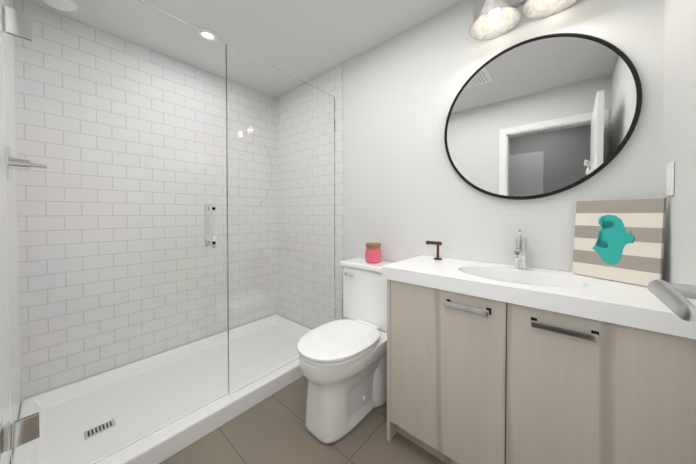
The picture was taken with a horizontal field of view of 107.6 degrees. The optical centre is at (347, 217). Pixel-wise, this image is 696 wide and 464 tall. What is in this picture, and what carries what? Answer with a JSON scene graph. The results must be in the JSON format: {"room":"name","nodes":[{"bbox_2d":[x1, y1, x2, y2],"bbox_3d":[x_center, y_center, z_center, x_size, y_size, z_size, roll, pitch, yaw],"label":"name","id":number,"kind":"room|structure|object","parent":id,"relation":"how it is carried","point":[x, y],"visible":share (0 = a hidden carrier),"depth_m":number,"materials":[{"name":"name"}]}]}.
{"room":"bathroom","nodes":[
{"label":"bathroom","id":0,"kind":"room"},
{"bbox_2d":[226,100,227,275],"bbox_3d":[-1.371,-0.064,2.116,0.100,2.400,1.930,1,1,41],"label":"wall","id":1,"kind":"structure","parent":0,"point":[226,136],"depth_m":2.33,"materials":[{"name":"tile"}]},
{"bbox_2d":[0,0,10,463],"bbox_3d":[-1.571,-0.048,1.096,0.935,2.400,0.128,1,1,41],"label":"wall tile","id":2,"kind":"structure","parent":1,"relation":"attached to","point":[4,386],"depth_m":1.04,"materials":[{"name":"white tile"}]},
{"bbox_2d":[305,64,342,319],"bbox_3d":[-0.376,-0.069,2.458,0.955,2.400,0.108,1,1,41],"label":"wall tile","id":3,"kind":"structure","parent":1,"relation":"attached to","point":[329,82],"depth_m":2.13,"materials":[{"name":"white tile"}]},
{"bbox_2d":[159,376,445,463],"bbox_3d":[-0.445,1.191,0.497,3.645,0.060,3.190,1,1,41],"label":"floor","id":4,"kind":"structure","parent":0,"point":[271,429],"depth_m":1.30,"materials":[{"name":"tile"}]},
{"bbox_2d":[96,358,303,463],"bbox_3d":[-0.973,1.091,1.801,0.933,0.100,1.690,1,1,41],"label":"shower curb","id":5,"kind":"object","parent":4,"relation":"on","point":[163,444],"depth_m":1.34,"materials":[{"name":"white plastic"}]},
{"bbox_2d":[0,0,334,463],"bbox_3d":[-0.669,0.019,1.522,0.106,2.047,1.692,1,1,41],"label":"glass","id":6,"kind":"object","parent":5,"relation":"on","point":[141,188],"visible":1,"depth_m":1.19,"materials":[{"name":"clear glass"}]},
{"bbox_2d":[297,257,393,443],"bbox_3d":[0.025,0.730,1.559,0.504,0.830,0.739,1,1,41],"label":"toilet","id":7,"kind":"object","parent":4,"relation":"on","point":[343,364],"visible":0.81,"depth_m":1.42,"materials":[{"name":"white ceramic"}]},
{"bbox_2d":[365,243,381,262],"bbox_3d":[0.177,0.245,1.784,0.117,0.131,0.117,1,1,41],"label":"candle jar","id":8,"kind":"object","parent":7,"relation":"on","point":[373,253],"visible":0.98,"depth_m":1.74,"materials":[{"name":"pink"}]},
{"bbox_2d":[382,255,695,463],"bbox_3d":[0.694,0.701,1.157,0.991,0.900,0.483,1,1,41],"label":"bathroom vanity","id":9,"kind":"object","parent":4,"relation":"on","point":[491,363],"visible":0.94,"depth_m":0.92,"materials":[{"name":"brown wood"}]},
{"bbox_2d":[426,240,441,259],"bbox_3d":[0.511,0.191,1.519,0.100,0.107,0.048,1,1,41],"label":"holder","id":10,"kind":"object","parent":9,"relation":"on","point":[434,243],"visible":1,"depth_m":1.50,"materials":[{"name":"brown metal"}]},
{"bbox_2d":[513,230,527,268],"bbox_3d":[0.819,0.153,1.218,0.060,0.192,0.160,1,1,41],"label":"faucet","id":11,"kind":"object","parent":9,"relation":"on","point":[520,250],"visible":0.98,"depth_m":1.23,"materials":[{"name":"silver metal"}]},
{"bbox_2d":[572,198,666,286],"bbox_3d":[1.076,0.089,1.030,0.048,0.326,0.257,0,1,-23],"label":"art","id":12,"kind":"object","parent":9,"relation":"on","point":[620,240],"visible":0.98,"depth_m":1.00,"materials":[{"name":"fabric"}]},
{"bbox_2d":[141,0,463,81],"bbox_3d":[-0.445,-1.269,0.460,3.645,0.060,3.190,1,1,41],"label":"ceiling","id":13,"kind":"structure","parent":0,"point":[304,40],"depth_m":1.66,"materials":[{"name":"white paint"}]},
{"bbox_2d":[199,28,217,38],"bbox_3d":[-0.964,-1.253,1.751,0.124,0.010,0.124,1,1,41],"label":"recessed light","id":14,"kind":"object","parent":13,"relation":"in","point":[210,32],"visible":0.42,"depth_m":1.72,"materials":[{"name":"white"}]},
{"bbox_2d":[342,0,664,318],"bbox_3d":[0.664,-0.055,1.562,1.790,2.400,0.100,1,1,41],"label":"wall","id":15,"kind":"structure","parent":0,"point":[408,192],"depth_m":1.54,"materials":[{"name":"white paint"}]},
{"bbox_2d":[469,0,576,39],"bbox_3d":[0.816,-1.090,1.196,0.470,0.255,0.225,1,1,41],"label":"sconce","id":16,"kind":"object","parent":15,"relation":"attached to","point":[494,18],"visible":1,"depth_m":1.26,"materials":[{"name":"white glass"}]},
{"bbox_2d":[444,33,642,199],"bbox_3d":[0.881,-0.486,1.279,0.790,0.790,0.028,1,1,41],"label":"mirror","id":17,"kind":"object","parent":15,"relation":"attached to","point":[543,116],"visible":1,"depth_m":1.22,"materials":[{"name":"black mirror"}]},
{"bbox_2d":[661,0,695,306],"bbox_3d":[0.702,-0.036,0.317,0.100,2.400,1.930,1,1,41],"label":"wall","id":18,"kind":"structure","parent":0,"point":[679,132],"depth_m":0.83,"materials":[{"name":"white paint"}]},
{"bbox_2d":[666,162,673,195],"bbox_3d":[1.139,-0.135,0.903,0.008,0.116,0.072,1,1,41],"label":"light switch","id":19,"kind":"object","parent":18,"relation":"attached to","point":[669,179],"visible":1,"depth_m":0.89,"materials":[{"name":"white plastic"}]},
{"bbox_3d":[-0.261,-1.046,-0.061,0.710,0.370,0.120,1,1,41],"label":"wall","id":20,"kind":"structure","parent":0,"visible":0},
{"bbox_2d":[648,280,695,321],"bbox_3d":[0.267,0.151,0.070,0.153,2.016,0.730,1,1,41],"label":"door handle","id":21,"kind":"object","parent":20,"relation":"in","point":[672,296],"depth_m":0.29,"materials":[{"name":"silver"}]}
]}

